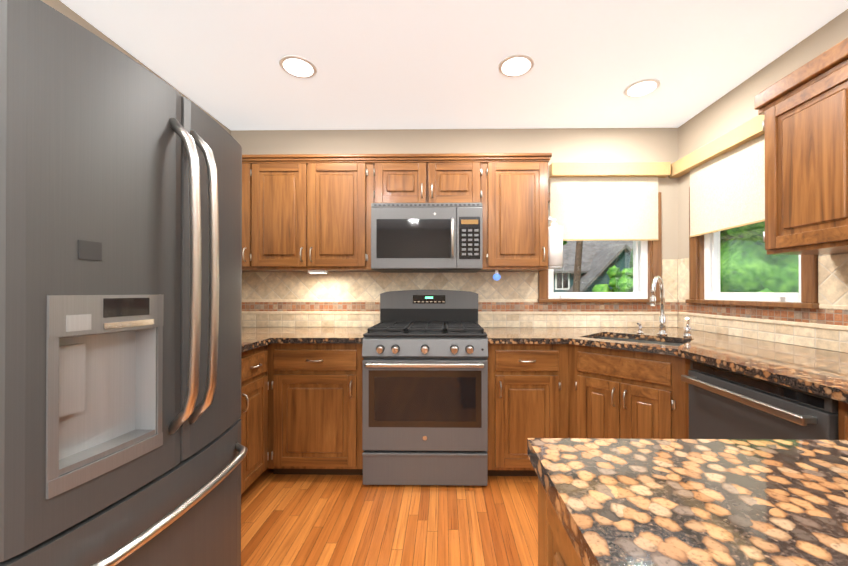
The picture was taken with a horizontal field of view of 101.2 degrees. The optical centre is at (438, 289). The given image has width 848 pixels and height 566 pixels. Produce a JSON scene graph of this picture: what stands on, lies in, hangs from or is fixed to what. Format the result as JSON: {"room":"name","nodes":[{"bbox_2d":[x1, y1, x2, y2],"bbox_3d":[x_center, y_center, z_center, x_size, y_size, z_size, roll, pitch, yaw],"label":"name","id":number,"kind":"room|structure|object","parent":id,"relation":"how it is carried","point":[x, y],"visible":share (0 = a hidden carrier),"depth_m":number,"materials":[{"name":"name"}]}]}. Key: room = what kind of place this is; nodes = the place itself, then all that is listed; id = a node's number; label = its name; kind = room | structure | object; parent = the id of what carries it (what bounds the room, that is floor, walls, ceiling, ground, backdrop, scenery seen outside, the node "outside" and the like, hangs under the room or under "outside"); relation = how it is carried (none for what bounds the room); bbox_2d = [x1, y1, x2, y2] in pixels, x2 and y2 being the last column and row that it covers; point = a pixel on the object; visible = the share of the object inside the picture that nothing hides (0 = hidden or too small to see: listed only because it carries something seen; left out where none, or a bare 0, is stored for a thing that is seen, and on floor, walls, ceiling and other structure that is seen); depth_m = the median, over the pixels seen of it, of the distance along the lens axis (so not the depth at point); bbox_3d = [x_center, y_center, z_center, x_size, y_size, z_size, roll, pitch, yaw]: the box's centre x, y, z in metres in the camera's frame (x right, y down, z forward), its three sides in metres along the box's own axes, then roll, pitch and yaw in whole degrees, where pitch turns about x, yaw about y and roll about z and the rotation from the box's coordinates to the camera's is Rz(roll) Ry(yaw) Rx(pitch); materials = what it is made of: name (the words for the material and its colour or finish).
{"room":"kitchen","nodes":[
{"label":"kitchen","id":0,"kind":"room"},
{"bbox_2d":[41,0,230,134],"bbox_3d":[-1.778,-0.060,0.121,0.140,2.472,5.340,0,0,1],"label":"wall","id":1,"kind":"structure","parent":0,"point":[62,8],"depth_m":1.68,"materials":[{"name":"beige paint"}]},
{"bbox_2d":[241,468,537,565],"bbox_3d":[0.073,1.226,0.160,3.840,0.100,5.480,0,0,1],"label":"floor","id":2,"kind":"structure","parent":0,"point":[315,520],"depth_m":1.77,"materials":[{"name":"brown wood"}]},
{"bbox_2d":[0,0,247,565],"bbox_3d":[-1.182,0.291,1.051,0.986,1.780,0.780,0,0,1],"label":"fridge","id":3,"kind":"object","parent":2,"relation":"on","point":[120,289],"visible":1,"depth_m":0.84,"materials":[{"name":"metal"}]},
{"bbox_2d":[240,345,268,493],"bbox_3d":[-1.352,0.754,1.811,0.661,0.860,0.715,0,0,1],"label":"base cabinet","id":4,"kind":"object","parent":2,"relation":"on","point":[254,407],"visible":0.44,"depth_m":1.99,"materials":[{"name":"brown wood"}]},
{"bbox_2d":[241,327,369,351],"bbox_3d":[-1.072,0.308,2.114,1.214,0.034,1.328,0,0,1],"label":"countertop","id":5,"kind":"structure","parent":4,"relation":"on","point":[254,337],"depth_m":2.23,"materials":[{"name":"stone"}]},
{"bbox_2d":[268,343,363,474],"bbox_3d":[-0.762,0.757,2.441,0.602,0.860,0.661,0,0,1],"label":"base cabinet","id":6,"kind":"object","parent":2,"relation":"on","point":[315,409],"visible":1,"depth_m":2.15,"materials":[{"name":"brown wood"}]},
{"bbox_2d":[362,290,487,485],"bbox_3d":[-0.080,0.591,2.386,0.757,1.192,0.709,0,0,1],"label":"gas range","id":7,"kind":"object","parent":2,"relation":"on","point":[425,388],"visible":1,"depth_m":2.08,"materials":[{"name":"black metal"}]},
{"bbox_2d":[487,344,567,475],"bbox_3d":[0.552,0.757,2.423,0.498,0.860,0.661,0,0,1],"label":"base cabinet","id":8,"kind":"object","parent":2,"relation":"on","point":[527,390],"visible":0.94,"depth_m":2.13,"materials":[{"name":"brown wood"}]},
{"bbox_2d":[538,477,582,565],"bbox_3d":[1.013,0.662,0.287,1.677,1.030,0.676,0,0,1],"label":"base cabinet","id":9,"kind":"object","parent":2,"relation":"on","point":[556,547],"visible":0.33,"depth_m":0.57,"materials":[{"name":"brown wood"}]},
{"bbox_2d":[568,344,684,438],"bbox_3d":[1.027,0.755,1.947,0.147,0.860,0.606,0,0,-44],"label":"base cabinet","id":10,"kind":"object","parent":2,"relation":"on","point":[618,394],"visible":0.52,"depth_m":1.90,"materials":[{"name":"brown wood"}]},
{"bbox_2d":[681,360,838,439],"bbox_3d":[1.489,0.754,1.351,0.716,0.856,0.606,0,0,1],"label":"dishwasher","id":11,"kind":"object","parent":2,"relation":"on","point":[725,404],"visible":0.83,"depth_m":1.31,"materials":[{"name":"grey metal"}]},
{"bbox_2d":[685,358,847,439],"bbox_3d":[1.510,0.751,1.167,0.710,0.860,1.085,0,0,1],"label":"base cabinet","id":12,"kind":"object","parent":2,"relation":"on","point":[843,419],"visible":0.1,"depth_m":1.05,"materials":[{"name":"brown wood"}]},
{"bbox_2d":[482,327,847,565],"bbox_3d":[1.024,0.304,1.417,1.688,0.034,2.663,0,0,1],"label":"countertop","id":13,"kind":"structure","parent":12,"relation":"on","point":[696,502],"depth_m":0.51,"materials":[{"name":"stone"}]},
{"bbox_2d":[596,337,682,345],"bbox_3d":[1.194,0.426,2.112,0.412,0.199,0.532,0,0,-44],"label":"undermount sink","id":14,"kind":"object","parent":13,"relation":"in","point":[644,341],"visible":0.02,"depth_m":2.27,"materials":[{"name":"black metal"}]},
{"bbox_2d":[637,276,691,336],"bbox_3d":[1.425,0.100,2.231,0.284,0.381,0.279,0,0,1],"label":"kitchen faucet","id":15,"kind":"object","parent":13,"relation":"on","point":[662,325],"visible":1,"depth_m":2.24,"materials":[{"name":"silver metal"}]},
{"bbox_2d":[60,0,847,129],"bbox_3d":[0.073,-1.345,0.172,3.840,0.100,5.480,0,0,1],"label":"ceiling","id":16,"kind":"structure","parent":0,"point":[406,64],"depth_m":1.90,"materials":[{"name":"white paint"}]},
{"bbox_2d":[279,55,316,77],"bbox_3d":[-0.811,-1.283,2.007,0.204,0.007,0.204,0,0,1],"label":"recessed light","id":17,"kind":"object","parent":16,"relation":"in","point":[297,66],"visible":1,"depth_m":1.99,"materials":[{"name":"white"}]},
{"bbox_2d":[498,54,533,76],"bbox_3d":[0.443,-1.283,1.997,0.204,0.007,0.204,0,0,1],"label":"recessed light","id":18,"kind":"object","parent":16,"relation":"in","point":[516,65],"visible":1,"depth_m":1.98,"materials":[{"name":"white"}]},
{"bbox_2d":[624,78,660,97],"bbox_3d":[1.292,-1.282,2.215,0.204,0.007,0.204,0,0,1],"label":"recessed light","id":19,"kind":"object","parent":16,"relation":"in","point":[643,87],"visible":1,"depth_m":2.21,"materials":[{"name":"white"}]},
{"bbox_2d":[231,128,678,375],"bbox_3d":[0.110,-0.047,2.835,3.840,2.472,0.140,0,0,1],"label":"wall","id":20,"kind":"structure","parent":0,"point":[561,145],"depth_m":2.76,"materials":[{"name":"beige paint"}]},
{"bbox_2d":[242,163,377,271],"bbox_3d":[-1.066,-0.528,2.604,1.210,0.767,0.356,0,0,1],"label":"upper cabinet","id":21,"kind":"object","parent":20,"relation":"attached to","point":[301,217],"visible":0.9,"depth_m":2.46,"materials":[{"name":"brown wood"}]},
{"bbox_2d":[308,270,327,273],"bbox_3d":[-0.880,-0.133,2.533,0.130,0.022,0.060,0,0,1],"label":"under-cabinet light","id":22,"kind":"object","parent":21,"relation":"attached to","point":[318,271],"visible":1,"depth_m":2.50,"materials":[{"name":"white plastic"}]},
{"bbox_2d":[242,153,551,163],"bbox_3d":[-0.439,-0.928,2.606,2.463,0.055,0.338,0,0,1],"label":"crown molding","id":23,"kind":"structure","parent":21,"relation":"attached to","point":[402,158],"depth_m":2.44,"materials":[{"name":"brown wood"}]},
{"bbox_2d":[374,162,481,202],"bbox_3d":[-0.076,-0.752,2.591,0.766,0.320,0.356,0,0,1],"label":"wall cabinet","id":24,"kind":"object","parent":20,"relation":"attached to","point":[454,182],"visible":0.85,"depth_m":2.45,"materials":[{"name":"brown wood"}]},
{"bbox_2d":[371,203,482,272],"bbox_3d":[-0.080,-0.363,2.528,0.753,0.448,0.460,0,0,1],"label":"over-the-range microwave","id":25,"kind":"object","parent":24,"relation":"attached to","point":[426,237],"visible":1,"depth_m":2.34,"materials":[{"name":"grey metal"}]},
{"bbox_2d":[242,259,677,326],"bbox_3d":[0.110,0.026,2.755,3.556,0.534,0.020,0,0,1],"label":"tile backsplash","id":26,"kind":"structure","parent":20,"relation":"attached to","point":[328,299],"depth_m":2.76,"materials":[{"name":"tile"}]},
{"bbox_2d":[478,162,547,271],"bbox_3d":[0.537,-0.528,2.582,0.470,0.767,0.356,0,0,1],"label":"upper cabinet","id":27,"kind":"object","parent":20,"relation":"attached to","point":[514,199],"visible":1,"depth_m":2.44,"materials":[{"name":"brown wood"}]},
{"bbox_2d":[493,270,500,280],"bbox_3d":[0.415,-0.106,2.495,0.056,0.076,0.056,0,0,1],"label":"light","id":28,"kind":"object","parent":27,"relation":"attached to","point":[496,276],"visible":1,"depth_m":2.48,"materials":[{"name":"blue glass"}]},
{"bbox_2d":[548,217,562,268],"bbox_3d":[0.833,-0.340,2.517,0.120,0.365,0.116,0,0,1],"label":"paper towel holder","id":29,"kind":"object","parent":27,"relation":"attached to","point":[555,245],"visible":0.77,"depth_m":2.47,"materials":[{"name":"white paper"}]},
{"bbox_2d":[537,162,670,302],"bbox_3d":[1.281,-0.444,2.764,1.005,1.083,0.175,0,0,1],"label":"window","id":30,"kind":"structure","parent":20,"relation":"in","point":[605,201],"depth_m":2.72,"materials":[{"name":"white fabric"}]},
{"bbox_2d":[678,9,847,352],"bbox_3d":[1.922,-0.060,0.070,0.140,2.472,5.340,0,0,1],"label":"wall","id":31,"kind":"structure","parent":0,"point":[732,109],"depth_m":2.19,"materials":[{"name":"beige paint"}]},
{"bbox_2d":[669,115,819,308],"bbox_3d":[1.894,-0.446,2.220,0.175,1.083,1.035,0,0,1],"label":"window","id":32,"kind":"structure","parent":31,"relation":"in","point":[727,182],"depth_m":2.23,"materials":[{"name":"brown wood"}]},
{"bbox_2d":[678,254,847,352],"bbox_3d":[1.862,0.019,1.431,0.016,0.534,2.580,0,0,1],"label":"tile backsplash","id":33,"kind":"structure","parent":31,"relation":"attached to","point":[825,327],"depth_m":1.84,"materials":[{"name":"tile"}]},
{"bbox_2d":[754,37,847,254],"bbox_3d":[1.685,-0.562,1.028,0.355,0.779,1.335,0,0,1],"label":"upper cabinet","id":34,"kind":"object","parent":31,"relation":"attached to","point":[803,109],"visible":1,"depth_m":1.46,"materials":[{"name":"brown wood"}]},
{"label":"outside","id":35,"kind":"structure","parent":0,"visible":0},
{"bbox_3d":[10.312,2.395,24.816,140.000,0.200,130.000,0,0,1],"label":"ground","id":36,"kind":"structure","parent":35,"visible":0},
{"bbox_2d":[563,241,582,291],"bbox_3d":[3.722,-1.419,9.025,5.939,7.387,3.652,0,0,1],"label":"tree","id":37,"kind":"object","parent":36,"relation":"on","point":[578,262],"depth_m":8.86,"materials":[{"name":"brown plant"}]},
{"bbox_2d":[554,241,632,291],"bbox_3d":[5.994,-0.529,19.914,10.100,5.600,8.650,0,0,1],"label":"house","id":38,"kind":"structure","parent":36,"relation":"on","point":[588,264],"depth_m":17.29,"materials":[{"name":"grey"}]},
{"bbox_2d":[592,265,632,291],"bbox_3d":[3.605,0.892,6.754,1.010,2.733,0.931,0,0,1],"label":"tree","id":39,"kind":"object","parent":36,"relation":"on","point":[620,286],"depth_m":6.61,"materials":[{"name":"green plant"}]},
{"bbox_2d":[630,221,798,292],"bbox_3d":[5.874,-0.491,6.616,2.984,5.496,6.539,0,0,1],"label":"tree","id":40,"kind":"object","parent":36,"relation":"on","point":[736,245],"depth_m":5.65,"materials":[{"name":"green plant"}]}
]}

